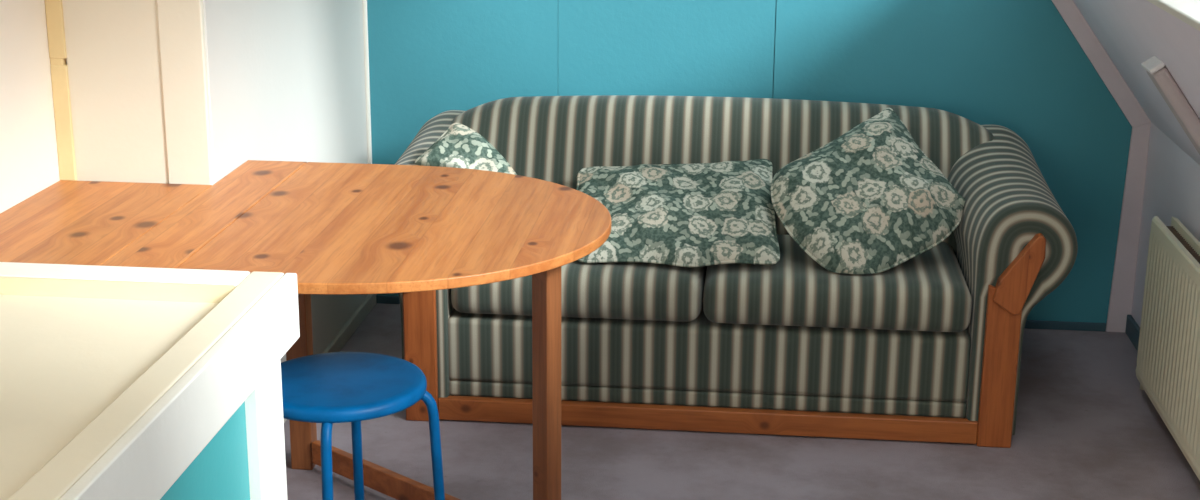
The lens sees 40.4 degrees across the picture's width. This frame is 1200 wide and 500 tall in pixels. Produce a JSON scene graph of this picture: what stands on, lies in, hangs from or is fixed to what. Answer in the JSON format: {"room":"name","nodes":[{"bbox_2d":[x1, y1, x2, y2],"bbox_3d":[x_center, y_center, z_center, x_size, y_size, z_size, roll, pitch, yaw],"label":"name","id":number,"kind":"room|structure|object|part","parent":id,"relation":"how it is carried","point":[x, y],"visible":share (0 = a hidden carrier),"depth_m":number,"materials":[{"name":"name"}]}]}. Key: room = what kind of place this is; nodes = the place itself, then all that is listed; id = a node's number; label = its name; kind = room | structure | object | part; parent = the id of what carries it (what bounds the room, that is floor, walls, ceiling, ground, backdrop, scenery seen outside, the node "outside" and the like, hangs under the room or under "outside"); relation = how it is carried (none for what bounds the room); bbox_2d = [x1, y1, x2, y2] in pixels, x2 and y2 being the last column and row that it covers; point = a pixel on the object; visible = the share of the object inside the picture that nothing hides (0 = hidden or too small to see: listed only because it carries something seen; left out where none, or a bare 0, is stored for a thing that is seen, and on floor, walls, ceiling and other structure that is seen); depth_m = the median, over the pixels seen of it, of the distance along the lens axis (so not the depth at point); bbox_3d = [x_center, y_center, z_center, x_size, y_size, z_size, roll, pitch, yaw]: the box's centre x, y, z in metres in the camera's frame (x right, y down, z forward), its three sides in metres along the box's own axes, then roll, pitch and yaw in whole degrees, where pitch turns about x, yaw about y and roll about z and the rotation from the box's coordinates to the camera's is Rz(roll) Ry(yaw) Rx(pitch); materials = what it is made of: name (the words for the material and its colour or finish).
{"room":"attic living room","nodes":[
{"label":"attic living room","id":0,"kind":"room"},
{"bbox_2d":[0,0,59,212],"bbox_3d":[-1.520,0.153,1.409,0.100,2.150,4.700,2,16,6],"label":"wall","id":1,"kind":"structure","parent":0,"point":[29,164],"depth_m":3.54,"materials":[{"name":"beige paint"}]},
{"bbox_2d":[66,0,368,362],"bbox_3d":[-1.028,-0.677,4.323,0.458,2.150,1.430,2,16,6],"label":"wall","id":2,"kind":"structure","parent":0,"point":[286,78],"depth_m":4.28,"materials":[{"name":"white paint"}]},
{"bbox_2d":[45,0,76,180],"bbox_3d":[-1.212,-0.483,3.639,0.038,2.150,0.022,2,16,6],"label":"trim","id":3,"kind":"structure","parent":2,"relation":"attached to","point":[54,17],"depth_m":3.66,"materials":[{"name":"paint"}]},
{"bbox_2d":[62,0,168,183],"bbox_3d":[-1.084,-0.480,3.632,0.221,2.150,0.016,2,16,6],"label":"door","id":4,"kind":"structure","parent":2,"relation":"in","point":[113,49],"depth_m":3.66,"materials":[{"name":"beige paint"}]},
{"bbox_2d":[156,0,213,184],"bbox_3d":[-0.926,-0.473,3.613,0.101,2.150,0.021,2,16,6],"label":"trim","id":5,"kind":"structure","parent":2,"relation":"attached to","point":[181,29],"depth_m":3.64,"materials":[{"name":"beige paint"}]},
{"bbox_2d":[283,294,375,422],"bbox_3d":[-0.801,0.344,4.584,0.014,0.045,1.418,2,16,6],"label":"baseboard","id":6,"kind":"structure","parent":2,"relation":"attached to","point":[356,319],"depth_m":4.96,"materials":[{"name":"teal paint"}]},
{"bbox_2d":[284,303,1199,499],"bbox_3d":[-0.030,1.087,2.273,2.963,0.100,6.350,2,16,6],"label":"floor","id":7,"kind":"structure","parent":0,"point":[1085,429],"depth_m":4.09,"materials":[{"name":"grey carpet"}]},
{"bbox_2d":[0,262,299,499],"bbox_3d":[-0.996,0.726,1.601,0.940,0.950,1.862,2,16,6],"label":"enclosure","id":8,"kind":"object","parent":7,"relation":"on","point":[117,382],"visible":1,"depth_m":2.06,"materials":[{"name":"beige paint"}]},
{"bbox_3d":[-1.020,0.308,1.461,0.890,0.019,1.758,2,16,6],"label":"panel","id":9,"kind":"part","parent":8,"relation":"part of","materials":[{"name":"beige paint"}]},
{"bbox_3d":[-0.934,0.047,2.338,0.872,0.050,0.068,2,16,6],"label":"frame rail","id":10,"kind":"part","parent":8,"relation":"part of","materials":[{"name":"white paint"}]},
{"bbox_3d":[-0.577,0.771,1.545,0.017,0.899,1.616,2,16,6],"label":"panel","id":11,"kind":"part","parent":8,"relation":"part of","materials":[{"name":"teal paint"}]},
{"bbox_3d":[-0.483,0.535,2.372,0.042,0.899,0.113,2,16,6],"label":"corner post","id":12,"kind":"part","parent":8,"relation":"part of","materials":[{"name":"white paint"}]},
{"bbox_2d":[0,160,610,499],"bbox_3d":[-0.619,0.281,3.543,1.283,0.742,0.966,2,16,6],"label":"dining table","id":13,"kind":"object","parent":7,"relation":"on","point":[342,228],"visible":0.83,"depth_m":3.37,"materials":[{"name":"brown wood"}]},
{"bbox_3d":[-0.724,0.185,3.916,0.053,0.720,0.053,2,16,6],"label":"leg","id":14,"kind":"part","parent":13,"relation":"part of","materials":[{"name":"brown wood"}]},
{"bbox_3d":[-0.110,0.341,3.386,0.044,0.720,0.044,14,21,40],"label":"gate leg","id":15,"kind":"part","parent":13,"relation":"part of","materials":[{"name":"brown wood"}]},
{"bbox_2d":[281,352,444,499],"bbox_3d":[-0.534,0.478,3.393,0.354,0.448,0.354,-12,20,-38],"label":"stool","id":16,"kind":"object","parent":7,"relation":"on","point":[327,389],"visible":0.83,"depth_m":3.31,"materials":[{"name":"blue metal"}]},
{"bbox_3d":[-0.533,0.523,3.240,0.022,0.422,0.118,0,16,0],"label":"leg","id":17,"kind":"part","parent":16,"relation":"part of","materials":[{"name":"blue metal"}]},
{"bbox_3d":[-0.532,0.276,3.335,0.354,0.028,0.354,0,16,0],"label":"seat","id":18,"kind":"part","parent":16,"relation":"part of","materials":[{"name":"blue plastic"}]},
{"bbox_3d":[-0.534,0.436,3.546,0.022,0.422,0.118,0,16,0],"label":"leg","id":19,"kind":"part","parent":16,"relation":"part of","materials":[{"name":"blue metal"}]},
{"bbox_3d":[-0.374,0.480,3.393,0.118,0.422,0.022,0,16,0],"label":"leg","id":20,"kind":"part","parent":16,"relation":"part of","materials":[{"name":"blue metal"}]},
{"bbox_2d":[394,95,1077,447],"bbox_3d":[0.312,0.004,4.518,1.822,0.752,0.854,2,16,6],"label":"sofa","id":21,"kind":"object","parent":7,"relation":"on","point":[938,333],"visible":0.69,"depth_m":4.21,"materials":[{"name":"green fabric"}]},
{"bbox_3d":[-0.466,0.239,4.263,0.085,0.429,0.050,2,16,6],"label":"post","id":22,"kind":"part","parent":21,"relation":"part of","materials":[{"name":"brown wood"}]},
{"bbox_3d":[-0.452,-0.006,4.608,0.284,0.652,0.814,2,16,6],"label":"arm","id":23,"kind":"part","parent":21,"relation":"part of","materials":[{"name":"green fabric"}]},
{"bbox_2d":[415,123,516,174],"bbox_3d":[-0.330,-0.170,4.314,0.291,0.293,0.175,14,21,39],"label":"floral cushion","id":24,"kind":"object","parent":21,"relation":"on","point":[459,146],"visible":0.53,"depth_m":4.31,"materials":[{"name":"green fabric"}]},
{"bbox_2d":[451,260,706,321],"bbox_3d":[-0.042,0.052,4.420,0.654,0.134,0.520,2,16,6],"label":"seat cushion","id":25,"kind":"object","parent":21,"relation":"on","point":[607,291],"depth_m":4.18,"materials":[{"name":"green fabric"}]},
{"bbox_2d":[576,159,779,266],"bbox_3d":[0.204,-0.107,4.383,0.563,0.204,0.438,2,16,6],"label":"floral cushion","id":26,"kind":"object","parent":21,"relation":"on","point":[699,214],"visible":0.91,"depth_m":4.31,"materials":[{"name":"green fabric"}]},
{"bbox_3d":[0.269,0.440,4.237,1.397,0.060,0.030,2,16,6],"label":"rail","id":27,"kind":"part","parent":21,"relation":"part of","materials":[{"name":"brown wood"}]},
{"bbox_3d":[0.287,0.222,4.431,1.362,0.174,0.466,2,16,6],"label":"panel","id":28,"kind":"part","parent":21,"relation":"part of","materials":[{"name":"green fabric"}]},
{"bbox_3d":[0.337,-0.076,4.746,1.720,0.722,0.370,2,16,6],"label":"backrest","id":29,"kind":"part","parent":21,"relation":"part of","materials":[{"name":"green fabric"}]},
{"bbox_2d":[703,234,971,331],"bbox_3d":[0.624,0.076,4.356,0.678,0.134,0.520,2,16,6],"label":"seat cushion","id":30,"kind":"object","parent":21,"relation":"on","point":[930,291],"depth_m":4.13,"materials":[{"name":"green fabric"}]},
{"bbox_2d":[771,108,965,273],"bbox_3d":[0.702,-0.157,4.298,0.451,0.343,0.377,-8,18,-28],"label":"floral cushion","id":31,"kind":"object","parent":21,"relation":"on","point":[868,200],"visible":1,"depth_m":4.24,"materials":[{"name":"green fabric"}]},
{"bbox_3d":[1.008,0.291,4.120,0.085,0.429,0.050,2,16,6],"label":"post","id":32,"kind":"part","parent":21,"relation":"part of","materials":[{"name":"brown wood"}]},
{"bbox_3d":[1.078,0.048,4.459,0.284,0.652,0.814,2,16,6],"label":"arm","id":33,"kind":"part","parent":21,"relation":"part of","materials":[{"name":"green fabric"}]},
{"bbox_2d":[367,0,1131,322],"bbox_3d":[0.298,-0.845,4.944,2.963,2.150,0.120,2,16,6],"label":"wall","id":34,"kind":"structure","parent":0,"point":[1018,66],"depth_m":4.94,"materials":[{"name":"teal paint"}]},
{"bbox_2d":[363,0,371,163],"bbox_3d":[-0.721,-0.862,4.978,0.012,2.150,0.014,2,16,6],"label":"trim","id":35,"kind":"structure","parent":34,"relation":"attached to","point":[365,16],"depth_m":5.07,"materials":[{"name":"white paint"}]},
{"bbox_2d":[376,295,1105,331],"bbox_3d":[0.416,0.199,5.160,2.313,0.026,0.012,2,16,6],"label":"baseboard","id":36,"kind":"structure","parent":34,"relation":"attached to","point":[386,299],"depth_m":5.06,"materials":[{"name":"paint"}]},
{"bbox_2d":[1051,0,1150,331],"bbox_3d":[1.097,-0.791,4.804,1.102,2.135,0.012,2,16,6],"label":"trim","id":37,"kind":"structure","parent":34,"relation":"attached to","point":[1123,279],"depth_m":4.90,"materials":[{"name":"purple paint"}]},
{"bbox_2d":[1073,0,1199,164],"bbox_3d":[0.838,-0.340,1.763,1.224,1.610,6.130,2,16,6],"label":"ceiling","id":38,"kind":"structure","parent":0,"point":[1131,32],"depth_m":3.88,"materials":[{"name":"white paint"}]},
{"bbox_2d":[1141,56,1199,154],"bbox_3d":[1.371,-0.238,3.700,0.296,0.389,0.090,2,16,6],"label":"trim","id":39,"kind":"structure","parent":38,"relation":"attached to","point":[1159,74],"depth_m":3.64,"materials":[{"name":"paint"}]},
{"bbox_2d":[1147,0,1199,30],"bbox_3d":[0.712,-0.652,2.131,0.689,0.894,2.624,2,16,6],"label":"window","id":40,"kind":"structure","parent":38,"relation":"attached to","point":[1187,11],"depth_m":2.88,"materials":[{"name":"white paint"}]},
{"bbox_2d":[1131,122,1199,326],"bbox_3d":[1.386,0.772,2.021,0.120,0.663,6.130,2,16,6],"label":"wall","id":41,"kind":"structure","parent":0,"point":[1172,177],"depth_m":4.67,"materials":[{"name":"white paint"}]},
{"bbox_2d":[1125,315,1139,350],"bbox_3d":[1.316,1.062,2.105,0.014,0.060,6.118,2,16,6],"label":"baseboard","id":42,"kind":"structure","parent":41,"relation":"attached to","point":[1132,330],"depth_m":4.94,"materials":[{"name":"paint"}]},
{"bbox_2d":[1136,216,1199,480],"bbox_3d":[1.440,0.400,3.608,0.100,0.508,1.880,2,16,6],"label":"radiator","id":43,"kind":"object","parent":41,"relation":"attached to","point":[1168,355],"visible":1,"depth_m":4.13,"materials":[{"name":"metal"}]},
{"bbox_3d":[1.456,0.382,3.580,0.018,0.458,1.840,2,16,6],"label":"panel","id":44,"kind":"part","parent":43,"relation":"part of","materials":[{"name":"metal"}]}
]}

